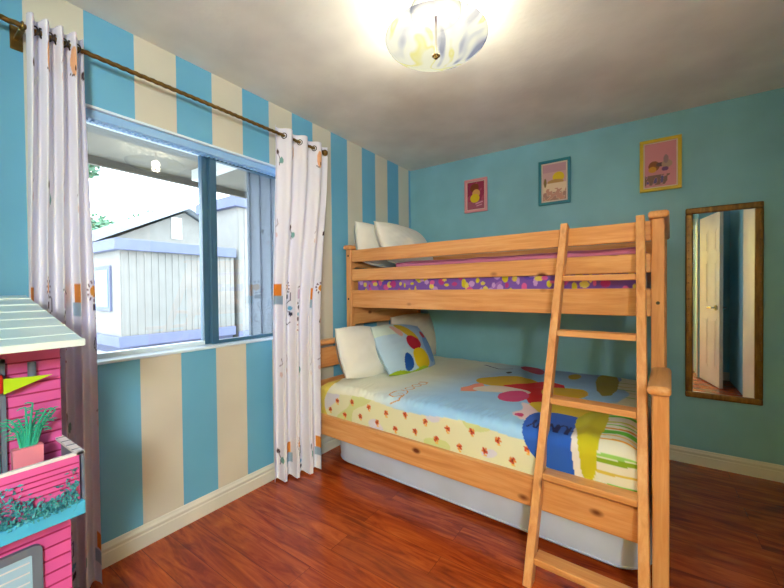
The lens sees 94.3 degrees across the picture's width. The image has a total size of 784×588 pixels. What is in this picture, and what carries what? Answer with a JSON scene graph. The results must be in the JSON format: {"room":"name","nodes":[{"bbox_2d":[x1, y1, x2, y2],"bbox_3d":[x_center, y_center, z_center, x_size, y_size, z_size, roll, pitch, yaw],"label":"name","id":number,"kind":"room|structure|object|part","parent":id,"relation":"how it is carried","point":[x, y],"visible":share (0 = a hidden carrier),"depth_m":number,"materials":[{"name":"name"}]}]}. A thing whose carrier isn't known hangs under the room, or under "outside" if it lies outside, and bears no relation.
{"room":"bedroom","nodes":[
{"label":"bedroom","id":0,"kind":"room"},
{"bbox_2d":[0,0,410,544],"bbox_3d":[-0.865,-0.018,2.358,0.140,2.440,3.830,0,1,35],"label":"wall","id":1,"kind":"structure","parent":0,"point":[175,430],"depth_m":1.88,"materials":[{"name":"paint"}]},
{"bbox_2d":[0,14,327,155],"bbox_3d":[-1.045,-0.990,1.869,0.117,0.090,1.919,0,1,35],"label":"curtain rod","id":2,"kind":"object","parent":1,"relation":"attached to","point":[15,33],"visible":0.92,"depth_m":1.59,"materials":[{"name":"gold metal"}]},
{"bbox_2d":[26,12,101,587],"bbox_3d":[-1.296,0.083,1.435,0.080,2.250,0.194,0,1,42],"label":"window curtain","id":3,"kind":"object","parent":2,"relation":"hanging from","point":[60,244],"visible":0.66,"depth_m":1.45,"materials":[{"name":"fabric"}]},
{"bbox_2d":[273,125,327,481],"bbox_3d":[-0.572,0.063,2.436,0.145,2.246,0.488,0,1,38],"label":"window curtain","id":4,"kind":"object","parent":2,"relation":"hanging from","point":[300,170],"visible":0.98,"depth_m":2.38,"materials":[{"name":"fabric"}]},
{"bbox_2d":[85,103,274,364],"bbox_3d":[-1.042,-0.265,2.080,0.142,1.135,1.320,0,1,35],"label":"window","id":5,"kind":"structure","parent":1,"relation":"in","point":[208,155],"depth_m":2.08,"materials":[{"name":"blue paint"}]},
{"bbox_3d":[-1.076,-0.266,2.104,0.040,1.109,1.296,0,1,35],"label":"frame","id":6,"kind":"part","parent":5,"relation":"part of","materials":[{"name":"metal"}]},
{"bbox_3d":[-1.037,0.296,2.089,0.142,0.014,1.320,0,1,35],"label":"sill","id":7,"kind":"part","parent":5,"relation":"part of","materials":[{"name":"blue paint"}]},
{"bbox_3d":[-0.866,-0.262,2.348,0.040,1.091,0.630,0,1,35],"label":"sliding sash","id":8,"kind":"part","parent":5,"relation":"part of","materials":[{"name":"blue metal"}]},
{"bbox_2d":[101,436,340,568],"bbox_3d":[-0.794,1.150,2.326,0.014,0.104,3.536,0,1,35],"label":"baseboard","id":9,"kind":"structure","parent":1,"relation":"attached to","point":[118,548],"depth_m":1.90,"materials":[{"name":"white paint"}]},
{"bbox_2d":[246,171,274,334],"bbox_3d":[-0.914,0.240,2.978,0.635,2.608,0.155,0,1,35],"label":"vertical blinds","id":10,"kind":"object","parent":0,"point":[260,189],"depth_m":2.99,"materials":[{"name":"white fabric"}]},
{"bbox_2d":[65,0,783,170],"bbox_3d":[0.026,-1.274,0.830,3.340,0.100,5.290,0,1,35],"label":"ceiling","id":11,"kind":"structure","parent":0,"point":[544,70],"depth_m":1.96,"materials":[{"name":"paint"}]},
{"bbox_2d":[385,0,487,71],"bbox_3d":[0.192,-1.130,1.585,0.442,0.214,0.442,0,1,35],"label":"ceiling light","id":12,"kind":"object","parent":11,"relation":"attached to","point":[429,35],"visible":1,"depth_m":1.50,"materials":[{"name":"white glass"}]},
{"bbox_3d":[0.191,-1.222,1.584,0.216,0.030,0.216,0,1,35],"label":"ceiling plate","id":13,"kind":"part","parent":12,"relation":"part of","materials":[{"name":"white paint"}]},
{"bbox_2d":[90,445,783,587],"bbox_3d":[0.051,1.265,0.868,3.340,0.100,5.290,0,1,35],"label":"floor","id":14,"kind":"structure","parent":0,"point":[342,524],"depth_m":1.76,"materials":[{"name":"red laminate"}]},
{"bbox_2d":[0,295,85,587],"bbox_3d":[-1.203,0.619,0.867,0.595,1.218,0.629,0,1,35],"label":"dollhouse","id":15,"kind":"object","parent":14,"relation":"on","point":[42,471],"visible":1,"depth_m":0.97,"materials":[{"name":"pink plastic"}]},
{"bbox_3d":[-1.086,0.366,0.900,0.011,0.380,0.184,0,1,35],"label":"door frame","id":16,"kind":"part","parent":15,"relation":"part of","materials":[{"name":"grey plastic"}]},
{"bbox_2d":[0,402,57,470],"bbox_3d":[-0.965,0.424,0.969,0.033,0.278,0.120,0,1,35],"label":"planter","id":17,"kind":"object","parent":15,"relation":"on","point":[30,451],"depth_m":0.96,"materials":[{"name":"green plastic"}]},
{"bbox_2d":[27,361,35,376],"bbox_3d":[-1.002,0.213,1.012,0.019,0.050,0.018,0,1,35],"label":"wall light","id":18,"kind":"object","parent":15,"relation":"attached to","point":[31,365],"depth_m":1.01,"materials":[{"name":"grey metal"}]},
{"bbox_3d":[-0.997,0.427,0.728,0.010,0.008,0.601,0,1,35],"label":"balcony rail","id":19,"kind":"part","parent":15,"relation":"part of","materials":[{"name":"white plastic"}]},
{"bbox_3d":[-0.906,0.422,1.020,0.191,0.008,0.021,0,1,35],"label":"rail","id":20,"kind":"part","parent":15,"relation":"part of","materials":[{"name":"white plastic"}]},
{"bbox_2d":[320,210,671,587],"bbox_3d":[0.627,0.398,2.514,2.068,1.574,1.450,0,1,37],"label":"bunk bed","id":21,"kind":"object","parent":14,"relation":"on","point":[615,518],"visible":0.63,"depth_m":1.92,"materials":[{"name":"brown wood"}]},
{"bbox_3d":[-0.324,0.419,2.904,0.052,1.540,0.050,0,1,37],"label":"post","id":22,"kind":"part","parent":21,"relation":"part of","materials":[{"name":"brown wood"}]},
{"bbox_3d":[0.226,0.903,1.990,1.926,0.137,0.030,0,1,37],"label":"rail","id":23,"kind":"part","parent":21,"relation":"part of","materials":[{"name":"brown wood"}]},
{"bbox_3d":[0.456,0.038,2.293,1.920,0.134,0.028,0,1,37],"label":"rail","id":24,"kind":"part","parent":21,"relation":"part of","materials":[{"name":"brown wood"}]},
{"bbox_3d":[0.453,-0.147,2.290,1.920,0.091,0.026,0,1,37],"label":"guard rail","id":25,"kind":"part","parent":21,"relation":"part of","materials":[{"name":"brown wood"}]},
{"bbox_3d":[0.452,-0.297,2.287,1.920,0.094,0.026,0,1,37],"label":"guard rail","id":26,"kind":"part","parent":21,"relation":"part of","materials":[{"name":"brown wood"}]},
{"bbox_2d":[358,272,650,289],"bbox_3d":[0.748,-0.081,2.676,1.888,0.245,0.925,0,1,37],"label":"mattress","id":27,"kind":"object","parent":21,"relation":"on","point":[513,282],"visible":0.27,"depth_m":2.20,"materials":[{"name":"fabric"}]},
{"bbox_2d":[354,221,395,267],"bbox_3d":[-0.126,-0.400,3.029,0.188,0.364,0.501,0,1,40],"label":"pillow","id":28,"kind":"object","parent":27,"relation":"on","point":[364,233],"visible":0.35,"depth_m":2.87,"materials":[{"name":"white fabric"}]},
{"bbox_2d":[374,221,432,264],"bbox_3d":[0.119,-0.403,3.094,0.252,0.379,0.681,0,1,40],"label":"pillow","id":29,"kind":"object","parent":27,"relation":"on","point":[387,234],"visible":0.52,"depth_m":2.92,"materials":[{"name":"white fabric"}]},
{"bbox_2d":[396,247,646,266],"bbox_3d":[0.890,-0.224,2.557,1.480,0.039,0.910,0,1,37],"label":"blanket","id":30,"kind":"object","parent":27,"relation":"on","point":[630,250],"visible":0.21,"depth_m":2.09,"materials":[{"name":"fabric"}]},
{"bbox_3d":[0.750,-0.081,2.678,1.888,0.245,0.920,0,1,37],"label":"mattress","id":31,"kind":"part","parent":27,"relation":"part of","materials":[{"name":"purple fabric"}]},
{"bbox_3d":[1.036,-0.314,3.049,1.920,0.094,0.026,0,1,37],"label":"guard rail","id":32,"kind":"part","parent":21,"relation":"part of","materials":[{"name":"brown wood"}]},
{"bbox_2d":[648,408,650,442],"bbox_3d":[0.637,0.764,2.533,1.888,0.218,1.308,0,1,37],"label":"mattress","id":33,"kind":"object","parent":21,"relation":"on","point":[649,419],"visible":0.04,"depth_m":2.02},
{"bbox_2d":[321,356,650,491],"bbox_3d":[0.634,0.724,2.529,1.886,0.268,1.339,0,1,37],"label":"duvet","id":34,"kind":"object","parent":33,"relation":"on","point":[490,412],"visible":0.77,"depth_m":2.03,"materials":[{"name":"fabric"}]},
{"bbox_2d":[335,326,385,378],"bbox_3d":[-0.231,0.435,2.763,0.258,0.383,0.442,0,1,44],"label":"pillow","id":35,"kind":"object","parent":34,"relation":"on","point":[355,346],"visible":0.84,"depth_m":2.64,"materials":[{"name":"white fabric"}]},
{"bbox_2d":[370,324,434,375],"bbox_3d":[0.107,0.448,2.989,0.285,0.403,0.681,0,1,40],"label":"pillow","id":36,"kind":"object","parent":34,"relation":"on","point":[401,349],"visible":0.96,"depth_m":2.85,"materials":[{"name":"fabric"}]},
{"bbox_2d":[390,313,435,354],"bbox_3d":[0.211,0.402,3.407,0.172,0.432,0.640,0,1,42],"label":"pillow","id":37,"kind":"object","parent":34,"relation":"on","point":[423,321],"visible":0.45,"depth_m":3.44,"materials":[{"name":"white fabric"}]},
{"bbox_3d":[1.244,0.421,1.701,0.052,1.540,0.050,0,1,37],"label":"post","id":38,"kind":"part","parent":21,"relation":"part of","materials":[{"name":"brown wood"}]},
{"bbox_3d":[1.018,0.787,1.378,0.052,0.822,0.050,0,1,37],"label":"short post","id":39,"kind":"part","parent":21,"relation":"part of","materials":[{"name":"brown wood"}]},
{"bbox_3d":[1.825,0.404,2.459,0.052,1.540,0.050,0,1,37],"label":"post","id":40,"kind":"part","parent":21,"relation":"part of","materials":[{"name":"brown wood"}]},
{"bbox_2d":[340,440,651,569],"bbox_3d":[0.632,1.049,2.461,1.878,0.250,1.058,0,1,37],"label":"drawer","id":41,"kind":"object","parent":14,"relation":"on","point":[615,551],"visible":0.29,"depth_m":1.85,"materials":[{"name":"white wood"}]},
{"bbox_2d":[522,215,650,587],"bbox_3d":[0.889,0.415,1.604,0.434,1.560,0.621,0,1,37],"label":"ladder","id":42,"kind":"object","parent":14,"relation":"on","point":[582,576],"visible":1,"depth_m":1.55,"materials":[{"name":"brown wood"}]},
{"bbox_2d":[410,87,783,465],"bbox_3d":[1.557,-0.050,2.929,3.200,2.440,0.140,0,1,35],"label":"wall","id":43,"kind":"structure","parent":0,"point":[733,149],"depth_m":2.67,"materials":[{"name":"teal paint"}]},
{"bbox_2d":[464,177,487,213],"bbox_3d":[0.772,-0.908,3.352,0.218,0.306,0.020,0,1,35],"label":"framed picture","id":44,"kind":"object","parent":43,"relation":"attached to","point":[475,190],"visible":1,"depth_m":3.35,"materials":[{"name":"paper"}]},
{"bbox_2d":[467,180,483,209],"bbox_3d":[0.771,-0.908,3.352,0.162,0.250,0.001,0,1,35],"label":"print","id":45,"kind":"object","parent":44,"relation":"attached to","point":[475,188],"depth_m":3.35,"materials":[{"name":"paper"}]},
{"bbox_2d":[538,156,570,205],"bbox_3d":[1.325,-0.915,2.971,0.243,0.363,0.020,0,1,35],"label":"framed picture","id":46,"kind":"object","parent":43,"relation":"attached to","point":[554,176],"visible":1,"depth_m":2.97,"materials":[{"name":"paper"}]},
{"bbox_2d":[543,162,565,201],"bbox_3d":[1.325,-0.915,2.970,0.175,0.295,0.001,0,1,35],"label":"print","id":47,"kind":"object","parent":46,"relation":"attached to","point":[554,173],"depth_m":2.97,"materials":[{"name":"paper"}]},
{"bbox_2d":[640,134,681,192],"bbox_3d":[1.899,-0.917,2.575,0.240,0.367,0.020,0,1,35],"label":"framed picture","id":48,"kind":"object","parent":43,"relation":"attached to","point":[660,158],"visible":1,"depth_m":2.57,"materials":[{"name":"paper"}]},
{"bbox_2d":[645,140,675,187],"bbox_3d":[1.898,-0.917,2.575,0.180,0.307,0.001,0,1,35],"label":"print","id":49,"kind":"object","parent":48,"relation":"attached to","point":[660,155],"depth_m":2.57,"materials":[{"name":"paper"}]},
{"bbox_2d":[650,441,783,482],"bbox_3d":[1.468,1.119,2.923,3.060,0.104,0.014,0,1,35],"label":"baseboard","id":50,"kind":"structure","parent":43,"relation":"attached to","point":[754,468],"depth_m":2.40,"materials":[{"name":"white paint"}]},
{"bbox_2d":[685,201,763,405],"bbox_3d":[2.176,0.061,2.394,0.383,1.288,0.035,0,1,35],"label":"wall mirror","id":51,"kind":"object","parent":43,"relation":"attached to","point":[724,244],"visible":1,"depth_m":2.39,"materials":[{"name":"brown mirror"}]},
{"bbox_3d":[-0.767,0.072,2.627,0.004,2.950,9.000,0,1,35],"label":"wall","id":52,"kind":"structure","parent":0,"visible":0},
{"bbox_2d":[86,123,246,198],"bbox_3d":[-2.516,-1.241,1.283,1.360,0.550,6.850,0,1,35],"label":"eave","id":53,"kind":"object","parent":52,"relation":"attached to","point":[109,149],"depth_m":2.85},
{"bbox_2d":[191,162,236,181],"bbox_3d":[-1.268,-1.016,2.839,1.050,0.090,0.060,0,1,35],"label":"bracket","id":54,"kind":"object","parent":53,"relation":"attached to","point":[220,168],"visible":0.32,"depth_m":2.88,"materials":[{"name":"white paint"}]},
{"label":"outside","id":55,"kind":"structure","parent":0,"visible":0},
{"bbox_3d":[-16.309,1.568,15.193,39.860,0.100,50.000,0,1,35],"label":"ground","id":56,"kind":"structure","parent":55,"visible":0},
{"bbox_2d":[88,164,104,179],"bbox_3d":[-11.183,-2.155,11.700,2.827,7.364,3.371,0,1,35],"label":"broadleaf tree","id":57,"kind":"object","parent":56,"relation":"on","point":[93,173],"visible":0.02,"depth_m":12.70,"materials":[{"name":"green plant"}]},
{"bbox_2d":[91,213,114,230],"bbox_3d":[-18.884,-1.975,22.235,6.524,6.852,4.922,0,1,35],"label":"broadleaf tree","id":58,"kind":"object","parent":56,"relation":"on","point":[101,222],"visible":0.09,"depth_m":21.85,"materials":[{"name":"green plant"}]},
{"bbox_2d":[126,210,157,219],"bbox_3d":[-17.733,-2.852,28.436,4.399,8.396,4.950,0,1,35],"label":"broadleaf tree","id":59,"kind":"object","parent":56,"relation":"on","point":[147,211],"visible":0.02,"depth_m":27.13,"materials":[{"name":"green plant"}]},
{"bbox_2d":[92,202,198,244],"bbox_3d":[-12.254,-1.454,19.014,6.800,5.750,7.600,0,1,35],"label":"gabled house","id":60,"kind":"structure","parent":56,"relation":"on","point":[179,223],"depth_m":16.65,"materials":[{"name":"white"}]},
{"bbox_2d":[171,217,181,239],"bbox_3d":[-10.066,-3.072,17.016,0.070,1.000,0.450,0,1,35],"label":"gable vent","id":61,"kind":"object","parent":60,"relation":"attached to","point":[176,222],"depth_m":16.99,"materials":[{"name":"white paint"}]},
{"bbox_2d":[93,237,235,351],"bbox_3d":[-6.790,0.093,10.422,3.350,2.800,3.000,0,1,35],"label":"shed","id":62,"kind":"object","parent":56,"relation":"on","point":[147,293],"visible":0.8,"depth_m":9.08,"materials":[{"name":"white wood"}]},
{"bbox_3d":[-7.154,-0.132,8.968,0.800,0.900,0.020,0,1,35],"label":"pane","id":63,"kind":"part","parent":62,"relation":"part of","materials":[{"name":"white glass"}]},
{"bbox_2d":[196,195,248,336],"bbox_3d":[-4.314,-0.771,13.071,2.220,4.400,4.200,0,1,35],"label":"annex","id":64,"kind":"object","parent":56,"relation":"on","point":[231,210],"visible":0.09,"depth_m":11.03,"materials":[{"name":"white"}]}
]}

